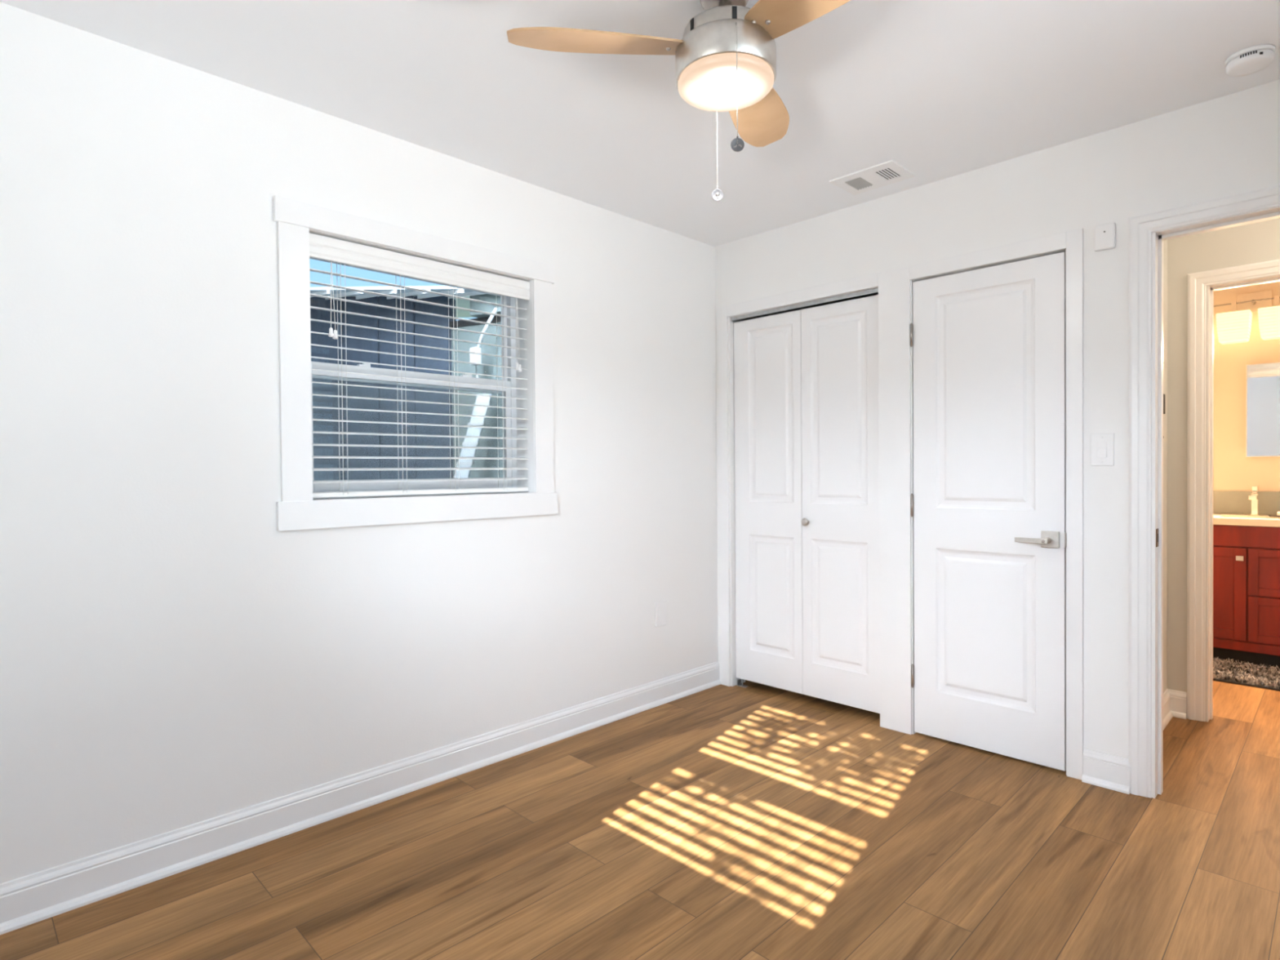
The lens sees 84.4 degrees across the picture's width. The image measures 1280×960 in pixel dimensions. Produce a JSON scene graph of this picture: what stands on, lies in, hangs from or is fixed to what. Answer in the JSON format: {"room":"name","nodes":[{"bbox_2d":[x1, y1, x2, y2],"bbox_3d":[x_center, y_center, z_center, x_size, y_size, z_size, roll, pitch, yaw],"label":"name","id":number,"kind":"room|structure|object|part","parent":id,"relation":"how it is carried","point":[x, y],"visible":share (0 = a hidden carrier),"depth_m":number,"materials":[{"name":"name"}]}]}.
{"room":"empty bedroom","nodes":[
{"label":"empty bedroom","id":0,"kind":"room"},
{"bbox_2d":[0,2,786,883],"bbox_3d":[-0.670,-0.058,3.001,4.500,2.440,0.200,-1,1,-45],"label":"wall","id":1,"kind":"structure","parent":0,"point":[171,657],"depth_m":2.25,"materials":[{"name":"paint"}]},
{"bbox_2d":[0,661,720,934],"bbox_3d":[-0.795,1.105,2.723,3.497,0.122,0.027,-1,1,-45],"label":"baseboard","id":2,"kind":"structure","parent":1,"relation":"attached to","point":[25,900],"depth_m":2.36,"materials":[{"name":"paint"}]},
{"bbox_2d":[273,195,557,531],"bbox_3d":[-0.855,-0.391,2.797,1.160,1.102,0.208,-1,1,-45],"label":"window","id":3,"kind":"structure","parent":1,"relation":"in","point":[297,509],"depth_m":2.69,"materials":[{"name":"paint"}]},
{"bbox_3d":[-1.156,-0.392,2.368,0.098,0.933,0.013,-1,1,-45],"label":"casing","id":4,"kind":"part","parent":3,"relation":"part of","materials":[{"name":"paint"}]},
{"bbox_3d":[-0.912,-0.605,2.850,0.876,0.454,0.022,-1,1,-45],"label":"sash","id":5,"kind":"part","parent":3,"relation":"part of","materials":[{"name":"white plastic"}]},
{"bbox_3d":[-0.892,-0.199,2.838,0.876,0.466,0.023,-1,1,-45],"label":"sash","id":6,"kind":"part","parent":3,"relation":"part of","materials":[{"name":"white plastic"}]},
{"bbox_3d":[-0.792,-0.901,2.723,1.152,0.081,0.018,-1,1,-45],"label":"head casing","id":7,"kind":"part","parent":3,"relation":"part of","materials":[{"name":"paint"}]},
{"bbox_3d":[-0.904,-0.399,2.846,0.932,0.922,0.060,-1,1,-45],"label":"frame","id":8,"kind":"part","parent":3,"relation":"part of","materials":[{"name":"white plastic"}]},
{"bbox_3d":[-0.784,0.112,2.736,1.160,0.097,0.018,-1,1,-45],"label":"apron casing","id":9,"kind":"part","parent":3,"relation":"part of","materials":[{"name":"paint"}]},
{"bbox_2d":[309,233,529,497],"bbox_3d":[-0.829,-0.399,2.770,0.928,0.910,0.072,-1,1,-45],"label":"window blind","id":10,"kind":"object","parent":3,"relation":"attached to","point":[322,247],"visible":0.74,"depth_m":2.71,"materials":[{"name":"white plastic"}]},
{"bbox_3d":[-1.083,-0.660,2.485,0.017,0.257,0.005,-1,1,-45],"label":"tilt cord","id":11,"kind":"part","parent":10,"relation":"part of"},
{"bbox_3d":[-1.074,-0.373,2.536,0.019,0.851,0.058,-1,1,-45],"label":"ladder cord","id":12,"kind":"part","parent":10,"relation":"part of","materials":[{"name":"white fabric"}]},
{"bbox_3d":[-0.915,-0.377,2.694,0.019,0.851,0.058,-1,1,-45],"label":"ladder cord","id":13,"kind":"part","parent":10,"relation":"part of","materials":[{"name":"white fabric"}]},
{"bbox_3d":[-0.830,0.047,2.780,0.918,0.018,0.049,-1,1,-45],"label":"rail","id":14,"kind":"part","parent":10,"relation":"part of","materials":[{"name":"white plastic"}]},
{"bbox_3d":[-0.757,-0.380,2.851,0.019,0.851,0.058,-1,1,-45],"label":"ladder cord","id":15,"kind":"part","parent":10,"relation":"part of","materials":[{"name":"white fabric"}]},
{"bbox_3d":[-0.595,-0.384,3.012,0.019,0.851,0.058,-1,1,-45],"label":"ladder cord","id":16,"kind":"part","parent":10,"relation":"part of","materials":[{"name":"white fabric"}]},
{"bbox_3d":[-0.526,-0.650,3.035,0.016,0.300,0.007,-1,1,-45],"label":"lift cord","id":17,"kind":"part","parent":10,"relation":"part of","materials":[{"name":"white fabric"}]},
{"bbox_3d":[-0.424,-0.407,3.095,0.098,0.933,0.013,-1,1,-45],"label":"casing","id":18,"kind":"part","parent":3,"relation":"part of","materials":[{"name":"paint"}]},
{"bbox_2d":[0,680,1279,959],"bbox_3d":[1.565,1.211,2.408,6.800,0.120,4.200,-1,1,-45],"label":"floor","id":19,"kind":"structure","parent":0,"point":[757,821],"depth_m":2.15,"materials":[{"name":"brown wood"}]},
{"bbox_2d":[1213,524,1279,668],"bbox_3d":[3.836,0.687,4.264,0.546,0.842,0.920,-1,1,-45],"label":"vanity cabinet","id":20,"kind":"object","parent":19,"relation":"on","point":[1246,558],"visible":0.73,"depth_m":4.18,"materials":[{"name":"red wood"}]},
{"bbox_3d":[3.467,0.678,4.299,0.019,0.548,0.344,-1,1,-45],"label":"cabinet door","id":21,"kind":"part","parent":20,"relation":"part of","materials":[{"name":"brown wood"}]},
{"bbox_3d":[3.551,0.463,4.178,0.026,0.028,0.034,-1,1,-45],"label":"knob","id":22,"kind":"part","parent":20,"relation":"part of","materials":[{"name":"silver metal"}]},
{"bbox_2d":[1213,513,1279,527],"bbox_3d":[3.834,0.246,4.261,0.540,0.040,0.940,-1,1,-45],"label":"countertop","id":23,"kind":"structure","parent":20,"relation":"on","point":[1262,520],"depth_m":4.20,"materials":[{"name":"stone"}]},
{"bbox_2d":[1248,485,1259,515],"bbox_3d":[3.845,0.131,4.418,0.220,0.184,0.044,-1,1,-45],"label":"faucet","id":24,"kind":"object","parent":23,"relation":"on","point":[1255,496],"visible":1,"depth_m":4.43,"materials":[{"name":"silver metal"}]},
{"bbox_3d":[3.826,0.107,4.399,0.166,0.027,0.040,-1,1,-45],"label":"spout","id":25,"kind":"part","parent":24,"relation":"part of","materials":[{"name":"silver metal"}]},
{"bbox_3d":[3.892,0.061,4.463,0.088,0.046,0.028,-1,1,-45],"label":"lever handle","id":26,"kind":"part","parent":24,"relation":"part of","materials":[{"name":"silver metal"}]},
{"bbox_2d":[1268,511,1279,517],"bbox_3d":[3.905,0.208,4.292,0.075,0.033,0.125,-1,1,-45],"label":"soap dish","id":27,"kind":"object","parent":23,"relation":"on","point":[1278,512],"visible":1,"depth_m":4.29,"materials":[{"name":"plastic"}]},
{"bbox_3d":[3.674,0.989,4.105,0.010,0.055,0.920,-1,1,-45],"label":"rail","id":28,"kind":"part","parent":20,"relation":"part of","materials":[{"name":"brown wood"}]},
{"bbox_3d":[3.710,0.820,4.057,0.019,0.267,0.323,-1,1,-45],"label":"drawer","id":29,"kind":"part","parent":20,"relation":"part of","materials":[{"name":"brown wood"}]},
{"bbox_3d":[3.707,0.542,4.054,0.019,0.273,0.323,-1,1,-45],"label":"drawer","id":30,"kind":"part","parent":20,"relation":"part of","materials":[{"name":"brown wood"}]},
{"bbox_2d":[1213,656,1279,691],"bbox_3d":[3.591,1.093,3.866,0.484,0.044,0.874,-1,1,-45],"label":"bath mat","id":31,"kind":"object","parent":19,"relation":"on","point":[1266,677],"visible":0.84,"depth_m":3.95,"materials":[{"name":"fabric"}]},
{"bbox_2d":[0,0,1279,246],"bbox_3d":[1.544,-1.349,2.375,6.800,0.120,4.200,-1,1,-45],"label":"ceiling","id":32,"kind":"structure","parent":0,"point":[940,90],"depth_m":2.25,"materials":[{"name":"white paint"}]},
{"bbox_2d":[506,0,850,200],"bbox_3d":[0.313,-1.027,1.794,0.987,0.488,0.927,-1,1,-45],"label":"ceiling fan","id":33,"kind":"object","parent":32,"relation":"hanging from","point":[726,55],"visible":1,"depth_m":1.76,"materials":[{"name":"brown wood"}]},
{"bbox_3d":[-0.104,-1.114,1.797,0.460,0.044,0.156,-1,1,-7],"label":"blade","id":34,"kind":"part","parent":33,"relation":"part of","materials":[{"name":"brown wood"}]},
{"bbox_3d":[0.216,-0.962,1.976,0.003,0.288,0.016,0,1,3],"label":"pull chain","id":35,"kind":"part","parent":33,"relation":"part of","materials":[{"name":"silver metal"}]},
{"bbox_3d":[0.234,-0.963,1.702,0.003,0.279,0.016,0,1,3],"label":"pull chain","id":36,"kind":"part","parent":33,"relation":"part of","materials":[{"name":"silver metal"}]},
{"bbox_3d":[0.351,-1.122,2.137,0.156,0.044,0.460,0,1,23],"label":"blade","id":37,"kind":"part","parent":33,"relation":"part of","materials":[{"name":"brown wood"}]},
{"bbox_3d":[0.418,-1.115,1.573,0.156,0.044,0.460,-1,1,-37],"label":"blade","id":38,"kind":"part","parent":33,"relation":"part of","materials":[{"name":"brown wood"}]},
{"bbox_2d":[829,160,915,195],"bbox_3d":[0.993,-1.289,3.020,0.215,0.009,0.283,-1,1,-45],"label":"ceiling vent","id":39,"kind":"object","parent":32,"relation":"in","point":[889,172],"visible":1,"depth_m":3.01,"materials":[{"name":"white plastic"}]},
{"bbox_2d":[1224,44,1275,77],"bbox_3d":[1.853,-1.269,2.144,0.118,0.039,0.118,-1,1,-45],"label":"smoke detector","id":40,"kind":"object","parent":32,"relation":"attached to","point":[1250,60],"visible":1,"depth_m":2.12,"materials":[{"name":"white plastic"}]},
{"bbox_2d":[786,293,878,312],"bbox_3d":[1.595,-0.088,3.841,0.100,2.440,1.800,-1,1,-45],"label":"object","id":41,"kind":"structure","parent":0,"point":[877,294],"depth_m":4.20,"materials":[{"name":"grey paint"}]},
{"bbox_2d":[715,80,1279,797],"bbox_3d":[1.775,-0.075,2.681,0.120,2.440,3.700,-1,1,-45],"label":"wall","id":42,"kind":"structure","parent":0,"point":[1229,144],"depth_m":2.66,"materials":[{"name":"paint"}]},
{"bbox_2d":[728,286,879,713],"bbox_3d":[0.846,0.123,3.619,0.123,2.036,0.874,-1,1,-45],"label":"door","id":43,"kind":"structure","parent":42,"relation":"in","point":[804,438],"depth_m":3.57,"materials":[{"name":"white paint"}]},
{"bbox_3d":[0.836,0.212,3.565,0.031,0.039,0.039,-1,1,-45],"label":"knob","id":44,"kind":"part","parent":43,"relation":"part of","materials":[{"name":"silver metal"}]},
{"bbox_2d":[716,228,1083,779],"bbox_3d":[1.104,0.094,3.352,0.132,2.097,1.767,-1,1,-45],"label":"door frame","id":45,"kind":"structure","parent":42,"relation":"attached to","point":[894,285],"depth_m":3.18,"materials":[{"name":"paint"}]},
{"bbox_3d":[0.464,0.092,3.911,0.012,2.097,0.072,-1,1,-45],"label":"jamb casing","id":46,"kind":"part","parent":45,"relation":"part of","materials":[{"name":"paint"}]},
{"bbox_3d":[0.790,-0.924,3.561,0.012,0.062,0.877,-1,1,-45],"label":"head casing","id":47,"kind":"part","parent":45,"relation":"part of","materials":[{"name":"paint"}]},
{"bbox_3d":[1.160,0.095,3.211,0.012,2.097,0.148,-1,1,-45],"label":"post casing","id":48,"kind":"part","parent":45,"relation":"part of","materials":[{"name":"paint"}]},
{"bbox_3d":[1.420,-0.921,2.926,0.012,0.062,0.616,-1,1,-45],"label":"head casing","id":49,"kind":"part","parent":45,"relation":"part of","materials":[{"name":"paint"}]},
{"bbox_3d":[1.665,0.097,2.702,0.012,2.097,0.054,-1,1,-45],"label":"jamb casing","id":50,"kind":"part","parent":45,"relation":"part of","materials":[{"name":"paint"}]},
{"bbox_2d":[910,252,1066,770],"bbox_3d":[1.423,0.126,2.934,0.106,2.014,0.617,-1,1,-45],"label":"door","id":51,"kind":"structure","parent":42,"relation":"in","point":[988,502],"depth_m":2.93,"materials":[{"name":"white paint"}]},
{"bbox_3d":[1.549,0.237,2.783,0.058,0.026,0.118,-1,1,-45],"label":"lever","id":52,"kind":"part","parent":51,"relation":"part of","materials":[{"name":"silver metal"}]},
{"bbox_2d":[1090,433,1114,465],"bbox_3d":[1.726,-0.114,2.635,0.012,0.120,0.075,-1,1,-45],"label":"light switch","id":53,"kind":"object","parent":42,"relation":"attached to","point":[1102,445],"visible":1,"depth_m":2.63,"materials":[{"name":"white plastic"}]},
{"bbox_3d":[1.726,-0.114,2.635,0.001,0.066,0.033,-1,1,-45],"label":"rocker frame","id":54,"kind":"part","parent":53,"relation":"part of","materials":[{"name":"white plastic"}]},
{"bbox_2d":[1093,222,1115,251],"bbox_3d":[1.722,-0.901,2.616,0.021,0.094,0.065,-1,1,-45],"label":"wall sensor","id":55,"kind":"object","parent":42,"relation":"attached to","point":[1104,234],"visible":1,"depth_m":2.61,"materials":[{"name":"white plastic"}]},
{"bbox_2d":[1081,747,1129,794],"bbox_3d":[1.740,1.085,2.636,0.027,0.122,0.150,-1,1,-45],"label":"baseboard","id":56,"kind":"structure","parent":42,"relation":"attached to","point":[1110,771],"depth_m":2.63,"materials":[{"name":"paint"}]},
{"bbox_2d":[1155,528,1158,546],"bbox_3d":[1.868,0.209,2.548,0.036,0.065,0.003,-1,1,-45],"label":"strike plate","id":57,"kind":"object","parent":42,"relation":"attached to","point":[1157,530],"visible":1,"depth_m":2.54,"materials":[{"name":"metal"}]},
{"bbox_2d":[1128,185,1279,798],"bbox_3d":[2.152,0.097,2.304,0.152,2.099,0.906,-1,1,-45],"label":"door frame","id":58,"kind":"structure","parent":42,"relation":"attached to","point":[1263,204],"depth_m":2.54,"materials":[{"name":"paint"}]},
{"bbox_3d":[1.809,0.097,2.553,0.016,2.099,0.068,-1,1,-45],"label":"casing","id":59,"kind":"part","parent":58,"relation":"part of","materials":[{"name":"paint"}]},
{"bbox_3d":[2.096,-0.917,2.243,0.016,0.068,0.906,-1,1,-45],"label":"head casing","id":60,"kind":"part","parent":58,"relation":"part of","materials":[{"name":"paint"}]},
{"bbox_2d":[1163,240,1167,693],"bbox_3d":[2.158,-0.083,3.075,0.980,2.440,0.080,-1,1,-45],"label":"wall","id":61,"kind":"structure","parent":0,"point":[1165,242],"depth_m":3.36,"materials":[{"name":"paint"}]},
{"bbox_2d":[1163,361,1164,437],"bbox_3d":[2.289,-0.362,3.132,0.375,0.595,0.022,-1,1,-45],"label":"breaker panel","id":62,"kind":"object","parent":61,"relation":"attached to","point":[1163,362],"visible":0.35,"depth_m":3.22,"materials":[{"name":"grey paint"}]},
{"bbox_2d":[1163,688,1173,729],"bbox_3d":[2.206,1.076,3.052,0.980,0.122,0.027,-1,1,-45],"label":"baseboard","id":63,"kind":"structure","parent":61,"relation":"attached to","point":[1167,714],"depth_m":3.32,"materials":[{"name":"paint"}]},
{"bbox_2d":[1167,217,1279,721],"bbox_3d":[3.183,-0.088,2.809,0.100,2.440,1.900,-1,1,-45],"label":"wall","id":64,"kind":"structure","parent":0,"point":[1259,242],"depth_m":3.35,"materials":[{"name":"paint"}]},
{"bbox_2d":[1167,688,1186,719],"bbox_3d":[2.562,1.069,3.370,0.027,0.122,0.077,-1,1,-45],"label":"baseboard","id":65,"kind":"structure","parent":64,"relation":"attached to","point":[1178,698],"depth_m":3.36,"materials":[{"name":"paint"}]},
{"bbox_2d":[1186,258,1279,721],"bbox_3d":[2.932,0.081,3.055,0.117,2.099,0.884,-1,1,-45],"label":"door frame","id":66,"kind":"structure","parent":64,"relation":"attached to","point":[1265,272],"depth_m":3.30,"materials":[{"name":"paint"}]},
{"bbox_3d":[2.609,0.081,3.309,0.016,2.099,0.068,-1,1,-45],"label":"casing","id":67,"kind":"part","parent":66,"relation":"part of","materials":[{"name":"paint"}]},
{"bbox_3d":[2.888,-0.933,3.006,0.016,0.068,0.884,-1,1,-45],"label":"head casing","id":68,"kind":"part","parent":66,"relation":"part of","materials":[{"name":"paint"}]},
{"bbox_2d":[1213,281,1279,515],"bbox_3d":[4.213,-0.117,4.326,0.100,2.440,1.800,-1,1,-45],"label":"wall","id":69,"kind":"structure","parent":0,"point":[1233,471],"depth_m":4.59,"materials":[{"name":"paint"}]},
{"bbox_2d":[1213,490,1279,515],"bbox_3d":[4.021,0.147,4.446,0.012,0.146,0.940,-1,1,-45],"label":"backsplash","id":70,"kind":"structure","parent":69,"relation":"attached to","point":[1224,502],"depth_m":4.56,"materials":[{"name":"grey tile"}]},
{"bbox_2d":[1213,289,1279,344],"bbox_3d":[3.865,-1.038,4.468,0.167,0.316,0.739,-1,1,-45],"label":"vanity light","id":71,"kind":"object","parent":69,"relation":"attached to","point":[1233,326],"visible":0.67,"depth_m":4.45,"materials":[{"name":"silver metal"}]},
{"bbox_2d":[1226,301,1240,312],"bbox_3d":[3.797,-1.105,4.511,0.050,0.074,0.070,-1,1,-45],"label":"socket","id":72,"kind":"object","parent":71,"relation":"attached to","point":[1233,304],"depth_m":4.50,"materials":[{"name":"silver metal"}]},
{"bbox_3d":[3.798,-0.974,4.513,0.134,0.188,0.168,-1,1,-45],"label":"lamp shade","id":73,"kind":"part","parent":71,"relation":"part of","materials":[{"name":"beige glass"}]},
{"bbox_3d":[3.923,-1.133,4.506,0.028,0.128,0.172,-1,1,-45],"label":"plate","id":74,"kind":"part","parent":71,"relation":"part of","materials":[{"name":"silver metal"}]},
{"bbox_3d":[3.941,-0.973,4.369,0.134,0.188,0.168,-1,1,-45],"label":"lamp shade","id":75,"kind":"part","parent":71,"relation":"part of","materials":[{"name":"beige glass"}]},
{"bbox_2d":[1270,294,1279,306],"bbox_3d":[3.940,-1.104,4.367,0.050,0.074,0.070,-1,1,-45],"label":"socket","id":76,"kind":"object","parent":71,"relation":"attached to","point":[1276,298],"depth_m":4.36,"materials":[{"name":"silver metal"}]},
{"bbox_2d":[1245,362,1279,457],"bbox_3d":[4.108,-0.441,4.312,0.614,0.590,0.026,0,1,43],"label":"bathroom mirror","id":77,"kind":"object","parent":69,"relation":"attached to","point":[1262,380],"visible":1,"depth_m":4.46,"materials":[{"name":"white mirror"}]},
{"label":"outside","id":78,"kind":"structure","parent":0,"visible":0},
{"bbox_3d":[-4.172,1.498,-0.607,37.000,0.120,40.000,-1,1,-45],"label":"ground","id":79,"kind":"structure","parent":78,"visible":0},
{"bbox_2d":[310,285,503,480],"bbox_3d":[-2.663,-0.371,6.852,7.057,3.400,4.290,0,1,0],"label":"house","id":80,"kind":"structure","parent":79,"relation":"on","point":[317,326],"depth_m":5.98,"materials":[{"name":"blue"}]},
{"bbox_2d":[453,307,497,478],"bbox_3d":[-1.299,-0.659,5.491,0.314,1.371,0.257,-1,1,-45],"label":"downspout","id":81,"kind":"object","parent":80,"relation":"attached to","point":[477,358],"visible":0.66,"depth_m":5.50,"materials":[{"name":"metal"}]}
]}

